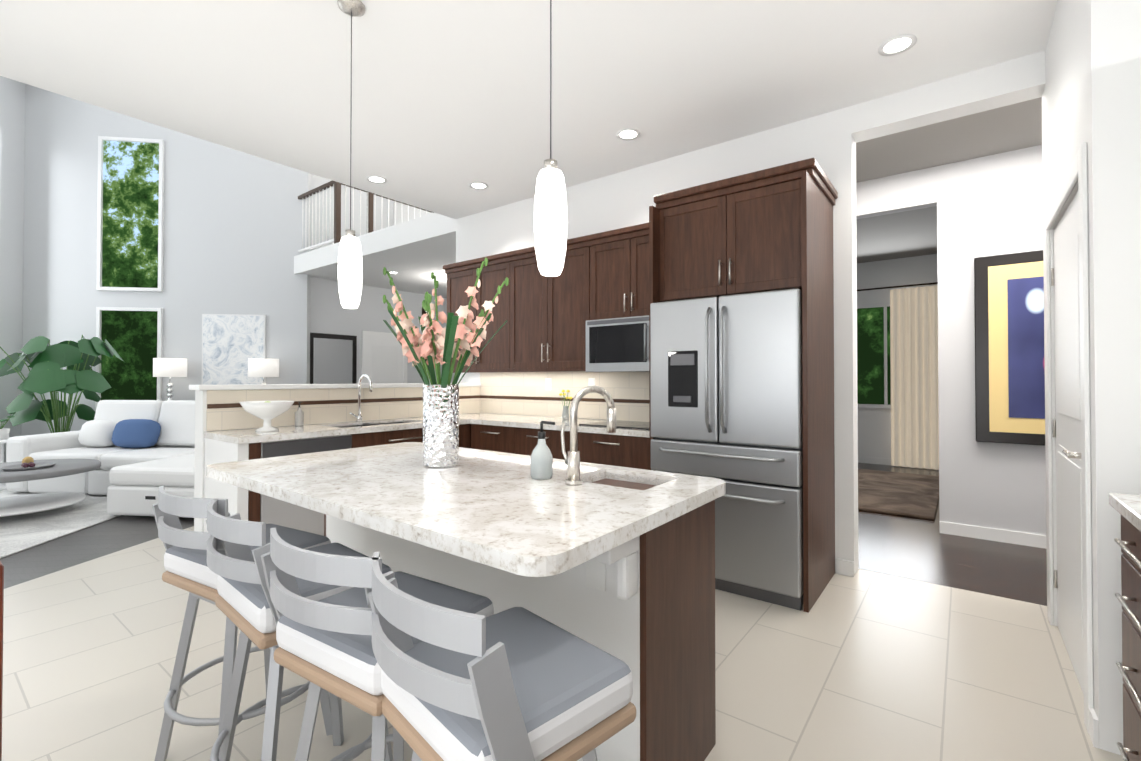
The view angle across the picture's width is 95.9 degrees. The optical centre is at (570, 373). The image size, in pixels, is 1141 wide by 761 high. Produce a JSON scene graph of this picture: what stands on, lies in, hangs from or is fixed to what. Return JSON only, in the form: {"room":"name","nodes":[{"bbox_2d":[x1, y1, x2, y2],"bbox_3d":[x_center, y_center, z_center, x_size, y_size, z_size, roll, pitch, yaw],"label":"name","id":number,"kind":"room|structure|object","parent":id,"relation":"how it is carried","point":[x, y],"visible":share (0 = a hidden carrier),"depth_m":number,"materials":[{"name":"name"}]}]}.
{"room":"kitchen","nodes":[
{"label":"kitchen","id":0,"kind":"room"},
{"bbox_2d":[0,515,193,588],"bbox_3d":[-2.510,1.367,5.706,17.200,0.060,14.200,0,-1,37],"label":"floor","id":1,"kind":"structure","parent":0,"point":[116,534],"depth_m":3.89,"materials":[{"name":"grey carpet"}]},
{"bbox_2d":[0,490,121,558],"bbox_3d":[-5.776,1.317,4.580,3.200,0.014,4.600,0,-1,-8],"label":"living room rug","id":2,"kind":"object","parent":1,"relation":"on","point":[20,532],"visible":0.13,"depth_m":4.52,"materials":[{"name":"white carpet"}]},
{"bbox_2d":[0,412,15,489],"bbox_3d":[-6.608,0.888,5.967,0.480,0.872,0.480,0,-1,37],"label":"side table","id":3,"kind":"object","parent":2,"relation":"on","point":[4,435],"visible":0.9,"depth_m":5.96,"materials":[{"name":"white"}]},
{"bbox_2d":[0,459,100,516],"bbox_3d":[-5.101,1.091,4.760,1.120,0.439,1.120,0,-1,37],"label":"coffee table","id":4,"kind":"object","parent":2,"relation":"on","point":[21,504],"visible":0.92,"depth_m":4.77,"materials":[{"name":"grey wood"}]},
{"bbox_2d":[0,456,55,470],"bbox_3d":[-4.991,0.818,4.742,0.360,0.098,0.360,0,-1,37],"label":"fruit tray","id":5,"kind":"object","parent":4,"relation":"on","point":[28,463],"visible":1,"depth_m":4.71,"materials":[{"name":"grey ceramic"}]},
{"bbox_2d":[6,400,194,517],"bbox_3d":[-4.539,0.812,5.596,3.360,0.988,1.704,0,-1,7],"label":"sofa","id":6,"kind":"object","parent":2,"relation":"on","point":[142,451],"visible":0.6,"depth_m":5.63,"materials":[{"name":"white fabric"}]},
{"bbox_2d":[78,420,116,446],"bbox_3d":[-5.597,0.713,6.114,0.412,0.321,0.343,0,-1,37],"label":"pillow","id":7,"kind":"object","parent":6,"relation":"on","point":[93,433],"depth_m":6.01,"materials":[{"name":"white fabric"}]},
{"bbox_2d":[111,419,160,447],"bbox_3d":[-5.091,0.704,6.036,0.467,0.339,0.408,0,-1,37],"label":"pillow","id":8,"kind":"object","parent":6,"relation":"on","point":[129,433],"depth_m":5.94,"materials":[{"name":"blue fabric"}]},
{"bbox_2d":[0,335,123,432],"bbox_3d":[-7.038,0.402,7.018,1.328,1.899,1.404,0,-1,37],"label":"monstera plant","id":9,"kind":"object","parent":1,"relation":"on","point":[45,360],"visible":0.79,"depth_m":6.89,"materials":[{"name":"green plant"}]},
{"bbox_3d":[-5.268,0.939,7.676,1.515,0.840,1.515,0,-1,37],"label":"console table","id":10,"kind":"object","parent":1,"relation":"on","visible":0},
{"bbox_2d":[153,358,186,399],"bbox_3d":[-5.906,0.147,7.590,0.398,0.740,0.398,0,-1,37],"label":"table lamp","id":11,"kind":"object","parent":10,"relation":"on","point":[170,367],"visible":0.81,"depth_m":7.45,"materials":[{"name":"white fabric"}]},
{"bbox_2d":[248,358,278,383],"bbox_3d":[-4.627,0.149,7.760,0.398,0.740,0.398,0,-1,37],"label":"table lamp","id":12,"kind":"object","parent":10,"relation":"on","point":[260,367],"visible":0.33,"depth_m":7.60,"materials":[{"name":"white fabric"}]},
{"bbox_2d":[189,383,480,531],"bbox_3d":[-1.785,0.706,4.485,0.205,1.235,2.530,0,-1,37],"label":"wall","id":13,"kind":"structure","parent":0,"point":[200,407],"depth_m":3.53,"materials":[{"name":"white paint"}]},
{"bbox_2d":[206,372,481,430],"bbox_3d":[-1.701,0.179,4.458,0.014,0.444,2.478,0,-1,37],"label":"backsplash","id":14,"kind":"structure","parent":13,"relation":"attached to","point":[224,411],"depth_m":4.11,"materials":[{"name":"beige tile"}]},
{"bbox_2d":[394,201,430,224],"bbox_3d":[-1.680,-3.133,8.365,3.850,2.600,0.150,0,-1,37],"label":"wall","id":15,"kind":"structure","parent":0,"point":[405,213],"depth_m":9.25,"materials":[{"name":"white paint"}]},
{"bbox_2d":[0,0,1056,218],"bbox_3d":[-1.306,-1.876,1.063,5.600,0.220,7.430,0,-1,37],"label":"ceiling","id":16,"kind":"structure","parent":0,"point":[450,101],"depth_m":2.96,"materials":[{"name":"white paint"}]},
{"bbox_2d":[337,0,365,308],"bbox_3d":[-1.040,-1.030,2.437,0.124,1.439,0.124,0,-1,37],"label":"pendant light","id":17,"kind":"object","parent":16,"relation":"hanging from","point":[350,272],"visible":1,"depth_m":2.40,"materials":[{"name":"white glass"}]},
{"bbox_2d":[366,175,386,183],"bbox_3d":[-1.719,-1.723,4.570,0.176,0.006,0.176,0,-1,37],"label":"recessed light","id":18,"kind":"object","parent":16,"relation":"in","point":[377,179],"visible":1,"depth_m":4.57,"materials":[{"name":"white"}]},
{"bbox_2d":[469,182,488,189],"bbox_3d":[-0.840,-1.722,4.715,0.176,0.006,0.176,0,-1,37],"label":"recessed light","id":19,"kind":"object","parent":16,"relation":"in","point":[478,185],"visible":1,"depth_m":4.71,"materials":[{"name":"white"}]},
{"bbox_2d":[534,0,566,275],"bbox_3d":[-0.064,-1.039,1.665,0.124,1.439,0.124,0,-1,37],"label":"pendant light","id":20,"kind":"object","parent":16,"relation":"hanging from","point":[550,219],"visible":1,"depth_m":1.62,"materials":[{"name":"white glass"}]},
{"bbox_2d":[616,128,639,139],"bbox_3d":[0.419,-1.733,3.727,0.176,0.006,0.176,0,-1,37],"label":"recessed light","id":21,"kind":"object","parent":16,"relation":"in","point":[628,134],"visible":1,"depth_m":3.73,"materials":[{"name":"white plastic"}]},
{"bbox_2d":[878,34,916,55],"bbox_3d":[1.735,-1.744,2.733,0.176,0.006,0.176,0,-1,37],"label":"recessed light","id":22,"kind":"object","parent":16,"relation":"in","point":[895,45],"visible":1,"depth_m":2.73,"materials":[{"name":"white"}]},
{"bbox_2d":[2,526,1123,760],"bbox_3d":[-2.128,1.290,1.763,7.800,0.004,7.600,0,-1,37],"label":"floor","id":23,"kind":"structure","parent":0,"point":[866,666],"depth_m":2.18,"materials":[{"name":"beige tile"}]},
{"bbox_2d":[0,561,3,760],"bbox_3d":[-1.427,0.826,0.956,0.480,0.915,0.460,0,-1,37],"label":"dining chair","id":24,"kind":"object","parent":23,"relation":"on","point":[1,617],"visible":1,"depth_m":0.99,"materials":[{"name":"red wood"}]},
{"bbox_2d":[152,486,332,760],"bbox_3d":[-1.111,0.836,1.778,0.469,0.917,0.476,0,-1,37],"label":"stool","id":25,"kind":"object","parent":23,"relation":"on","point":[187,568],"visible":0.54,"depth_m":1.64,"materials":[{"name":"silver metal"}]},
{"bbox_2d":[204,437,323,535],"bbox_3d":[-2.019,0.873,3.584,0.557,0.880,0.736,0,-1,37],"label":"base cabinet","id":26,"kind":"object","parent":23,"relation":"on","point":[251,506],"depth_m":3.28,"materials":[{"name":"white wood"}]},
{"bbox_2d":[204,413,648,456],"bbox_3d":[-0.753,0.414,3.719,2.409,0.040,2.491,0,-1,37],"label":"countertop","id":27,"kind":"structure","parent":26,"relation":"on","point":[506,433],"depth_m":3.93,"materials":[{"name":"white stone"}]},
{"bbox_2d":[239,401,293,431],"bbox_3d":[-2.075,0.290,3.522,0.330,0.202,0.330,0,-1,37],"label":"fruit bowl","id":28,"kind":"object","parent":27,"relation":"on","point":[266,411],"visible":1,"depth_m":3.45,"materials":[{"name":"white ceramic"}]},
{"bbox_2d":[295,401,303,425],"bbox_3d":[-2.050,0.303,3.893,0.070,0.184,0.058,0,-1,37],"label":"bottle","id":29,"kind":"object","parent":27,"relation":"on","point":[299,416],"visible":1,"depth_m":3.87,"materials":[{"name":"white ceramic"}]},
{"bbox_2d":[349,374,371,421],"bbox_3d":[-1.717,0.202,4.216,0.205,0.395,0.113,0,-1,37],"label":"faucet","id":30,"kind":"object","parent":27,"relation":"on","point":[359,418],"visible":1,"depth_m":4.27,"materials":[{"name":"silver metal"}]},
{"bbox_2d":[559,390,571,419],"bbox_3d":[-0.042,0.272,4.484,0.131,0.261,0.110,0,-1,37],"label":"vase","id":31,"kind":"object","parent":27,"relation":"on","point":[565,414],"visible":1,"depth_m":4.46,"materials":[{"name":"clear glass"}]},
{"bbox_2d":[579,420,648,428],"bbox_3d":[0.469,0.392,3.967,0.660,0.009,0.480,0,-1,37],"label":"cooktop","id":32,"kind":"object","parent":27,"relation":"in","point":[632,424],"visible":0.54,"depth_m":3.92,"materials":[{"name":"black glass"}]},
{"bbox_2d":[206,498,392,760],"bbox_3d":[-0.794,0.833,1.536,0.468,0.917,0.475,0,-1,37],"label":"stool","id":33,"kind":"object","parent":23,"relation":"on","point":[244,603],"visible":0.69,"depth_m":1.37,"materials":[{"name":"silver metal"}]},
{"bbox_2d":[261,527,493,760],"bbox_3d":[-0.453,0.830,1.275,0.467,0.917,0.475,0,-1,37],"label":"stool","id":34,"kind":"object","parent":23,"relation":"on","point":[325,643],"visible":0.56,"depth_m":1.10,"materials":[{"name":"silver metal"}]},
{"bbox_2d":[364,552,635,760],"bbox_3d":[-0.138,0.828,1.034,0.475,0.917,0.477,0,-1,37],"label":"stool","id":35,"kind":"object","parent":23,"relation":"on","point":[517,684],"visible":0.96,"depth_m":0.89,"materials":[{"name":"silver metal"}]},
{"bbox_2d":[288,502,715,760],"bbox_3d":[-0.385,0.856,2.071,1.750,0.880,0.640,0,-1,37],"label":"kitchen island","id":36,"kind":"object","parent":23,"relation":"on","point":[618,562],"depth_m":1.56,"materials":[{"name":"wood"}]},
{"bbox_2d":[206,442,725,585],"bbox_3d":[-0.476,0.394,1.957,1.840,0.040,1.020,0,-1,37],"label":"island countertop","id":37,"kind":"structure","parent":36,"relation":"on","point":[487,509],"depth_m":1.55,"materials":[{"name":"white stone"}]},
{"bbox_2d":[383,258,508,467],"bbox_3d":[-0.505,-0.043,2.145,0.556,0.837,0.546,0,-1,37],"label":"vase","id":38,"kind":"object","parent":37,"relation":"on","point":[433,346],"visible":1,"depth_m":2.05,"materials":[{"name":"silver metal"}]},
{"bbox_2d":[530,421,554,479],"bbox_3d":[-0.100,0.270,1.835,0.087,0.204,0.080,0,-1,37],"label":"soap dispenser","id":39,"kind":"object","parent":37,"relation":"on","point":[541,462],"visible":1,"depth_m":1.81,"materials":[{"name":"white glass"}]},
{"bbox_2d":[561,385,615,485],"bbox_3d":[0.047,0.206,1.782,0.163,0.331,0.183,0,-1,37],"label":"island faucet","id":40,"kind":"object","parent":37,"relation":"on","point":[572,460],"visible":1,"depth_m":1.73,"materials":[{"name":"silver metal"}]},
{"bbox_2d":[580,441,649,469],"bbox_3d":[0.461,0.877,3.949,0.765,0.880,0.610,0,-1,37],"label":"base cabinet","id":41,"kind":"object","parent":23,"relation":"on","point":[635,454],"depth_m":3.63,"materials":[{"name":"brown wood"}]},
{"bbox_2d":[650,288,802,610],"bbox_3d":[1.084,0.425,3.332,0.911,1.770,0.821,0,-1,37],"label":"refrigerator","id":42,"kind":"object","parent":23,"relation":"on","point":[726,388],"visible":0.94,"depth_m":2.98,"materials":[{"name":"grey metal"}]},
{"bbox_2d":[649,158,837,612],"bbox_3d":[1.141,0.058,3.386,1.003,2.505,0.727,0,-1,37],"label":"surround","id":43,"kind":"object","parent":23,"relation":"on","point":[768,229],"visible":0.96,"depth_m":3.12,"materials":[{"name":"brown wood"}]},
{"bbox_2d":[1114,521,1140,760],"bbox_3d":[1.751,0.845,1.163,0.595,0.880,0.604,0,-1,37],"label":"base cabinet","id":44,"kind":"object","parent":23,"relation":"on","point":[1130,542],"depth_m":1.47,"materials":[{"name":"brown wood"}]},
{"bbox_2d":[1109,493,1140,532],"bbox_3d":[0.893,0.373,0.066,0.622,0.040,3.400,0,-1,37],"label":"countertop","id":45,"kind":"structure","parent":44,"relation":"on","point":[1129,506],"depth_m":1.47,"materials":[{"name":"white stone"}]},
{"bbox_2d":[0,0,1140,754],"bbox_3d":[-3.851,-1.564,5.632,15.200,5.800,11.900,0,-1,37],"label":"wall","id":46,"kind":"structure","parent":0,"point":[1080,74],"depth_m":4.54,"materials":[{"name":"white paint"}]},
{"bbox_2d":[95,307,162,411],"bbox_3d":[-6.607,-0.165,7.706,0.880,1.650,0.048,0,-1,-8],"label":"window","id":47,"kind":"structure","parent":46,"relation":"in","point":[133,336],"depth_m":7.72,"materials":[{"name":"white"}]},
{"bbox_2d":[96,136,164,291],"bbox_3d":[-6.607,-2.390,7.731,0.880,2.300,0.048,0,-1,-8],"label":"window","id":48,"kind":"structure","parent":46,"relation":"in","point":[130,218],"depth_m":7.74,"materials":[{"name":"white"}]},
{"bbox_2d":[202,314,265,384],"bbox_3d":[-5.170,-0.338,7.905,0.900,1.140,0.034,0,-1,-8],"label":"art","id":49,"kind":"object","parent":46,"relation":"attached to","point":[232,344],"visible":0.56,"depth_m":7.88,"materials":[{"name":"white"}]},
{"bbox_2d":[310,333,356,383],"bbox_3d":[-3.932,0.349,8.505,0.050,2.000,0.820,0,-1,37],"label":"floor mirror","id":50,"kind":"object","parent":46,"relation":"attached to","point":[333,358],"visible":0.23,"depth_m":8.49,"materials":[{"name":"black mirror"}]},
{"bbox_2d":[294,213,455,297],"bbox_3d":[-1.534,-1.691,8.539,3.850,0.280,4.170,0,-1,37],"label":"ceiling","id":51,"kind":"structure","parent":46,"relation":"attached to","point":[415,253],"depth_m":7.13,"materials":[{"name":"white paint"}]},
{"bbox_2d":[298,180,333,251],"bbox_3d":[-3.813,-2.340,7.739,1.110,1.000,0.070,0,-1,37],"label":"loft railing","id":52,"kind":"object","parent":51,"relation":"on","point":[327,185],"depth_m":7.75,"materials":[{"name":"brown wood"}]},
{"bbox_2d":[333,181,433,243],"bbox_3d":[-2.133,-2.326,8.957,0.070,1.000,4.045,0,-1,37],"label":"loft railing","id":53,"kind":"object","parent":51,"relation":"on","point":[371,200],"depth_m":7.65,"materials":[{"name":"brown wood"}]},
{"bbox_2d":[362,331,406,383],"bbox_3d":[-3.324,0.318,9.281,0.075,2.120,0.910,0,-1,37],"label":"door","id":54,"kind":"structure","parent":46,"relation":"in","point":[384,359],"depth_m":9.25,"materials":[{"name":"white"}]},
{"bbox_2d":[443,255,514,370],"bbox_3d":[-0.795,-0.555,5.126,0.957,1.030,0.327,0,-1,37],"label":"upper cabinet","id":55,"kind":"object","parent":46,"relation":"attached to","point":[499,354],"depth_m":4.89,"materials":[{"name":"brown wood"}]},
{"bbox_2d":[515,239,594,370],"bbox_3d":[-0.102,-0.561,4.596,1.016,1.030,0.327,0,-1,37],"label":"upper cabinet","id":56,"kind":"object","parent":46,"relation":"attached to","point":[552,313],"depth_m":4.42,"materials":[{"name":"brown wood"}]},
{"bbox_2d":[478,371,648,421],"bbox_3d":[0.009,0.182,4.699,2.378,0.444,0.016,0,-1,37],"label":"backsplash","id":57,"kind":"structure","parent":46,"relation":"attached to","point":[527,393],"depth_m":4.77,"materials":[{"name":"beige tile"}]},
{"bbox_2d":[595,227,648,319],"bbox_3d":[0.559,-0.756,4.092,0.762,0.650,0.327,0,-1,37],"label":"upper cabinet","id":58,"kind":"object","parent":46,"relation":"attached to","point":[603,275],"depth_m":4.01,"materials":[{"name":"brown wood"}]},
{"bbox_2d":[586,315,648,371],"bbox_3d":[0.521,-0.220,4.036,0.758,0.415,0.418,0,-1,37],"label":"microwave","id":59,"kind":"object","parent":58,"relation":"attached to","point":[617,344],"visible":0.6,"depth_m":3.94,"materials":[{"name":"grey metal"}]},
{"bbox_2d":[858,456,890,464],"bbox_3d":[5.407,1.303,7.070,5.880,0.100,0.014,0,-1,37],"label":"baseboard","id":60,"kind":"structure","parent":46,"relation":"attached to","point":[871,460],"depth_m":7.71,"materials":[{"name":"white"}]},
{"bbox_2d":[1051,191,1083,693],"bbox_3d":[2.203,0.276,2.283,0.093,2.035,0.942,0,-1,37],"label":"pantry door","id":61,"kind":"structure","parent":46,"relation":"in","point":[1068,578],"depth_m":2.26,"materials":[{"name":"white wood"}]},
{"bbox_2d":[1044,142,1093,733],"bbox_3d":[2.196,0.233,2.289,0.015,2.130,1.110,0,-1,37],"label":"door frame","id":62,"kind":"structure","parent":46,"relation":"attached to","point":[1077,170],"depth_m":1.88,"materials":[{"name":"white wood"}]},
{"bbox_2d":[856,97,1041,262],"bbox_3d":[3.792,-1.810,5.957,7.450,0.200,6.200,0,-1,37],"label":"ceiling","id":63,"kind":"structure","parent":0,"point":[913,233],"depth_m":4.03,"materials":[{"name":"grey paint"}]},
{"bbox_2d":[856,145,1045,534],"bbox_3d":[2.753,-0.201,4.581,7.450,3.050,0.120,0,-1,37],"label":"wall","id":64,"kind":"structure","parent":0,"point":[990,205],"depth_m":4.16,"materials":[{"name":"grey paint"}]},
{"bbox_2d":[857,302,890,408],"bbox_3d":[4.673,-0.266,7.625,0.920,1.570,0.048,0,-1,37],"label":"bedroom window","id":65,"kind":"structure","parent":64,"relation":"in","point":[873,361],"depth_m":7.71,"materials":[{"name":"white"}]},
{"bbox_2d":[857,283,932,290],"bbox_3d":[4.755,-1.263,7.518,1.825,0.050,0.110,0,-1,37],"label":"curtain rod","id":66,"kind":"object","parent":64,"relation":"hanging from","point":[923,283],"depth_m":7.55,"materials":[{"name":"black metal"}]},
{"bbox_2d":[889,282,938,469],"bbox_3d":[4.909,0.056,7.305,0.620,2.560,0.082,0,-1,37],"label":"curtain","id":67,"kind":"object","parent":66,"relation":"hanging from","point":[914,377],"depth_m":7.32,"materials":[{"name":"beige fabric"}]},
{"bbox_2d":[939,521,1045,548],"bbox_3d":[4.281,1.260,3.311,3.100,0.100,0.014,0,-1,37],"label":"baseboard","id":68,"kind":"structure","parent":64,"relation":"attached to","point":[999,535],"depth_m":4.04,"materials":[{"name":"white"}]},
{"bbox_2d":[974,250,1044,444],"bbox_3d":[3.604,-0.195,3.808,0.960,1.460,0.070,0,-1,37],"label":"framed picture","id":69,"kind":"object","parent":64,"relation":"attached to","point":[1009,352],"visible":0.5,"depth_m":3.94,"materials":[{"name":"black"}]},
{"bbox_2d":[858,463,1046,605],"bbox_3d":[3.792,1.337,5.921,7.450,0.005,6.200,0,-1,37],"label":"floor","id":70,"kind":"structure","parent":0,"point":[920,549],"depth_m":3.66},
{"bbox_2d":[858,469,938,519],"bbox_3d":[3.438,1.321,6.035,1.450,0.030,2.450,0,-1,37],"label":"bedroom rug","id":71,"kind":"object","parent":70,"relation":"on","point":[904,494],"visible":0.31,"depth_m":5.58,"materials":[{"name":"brown carpet"}]}
]}

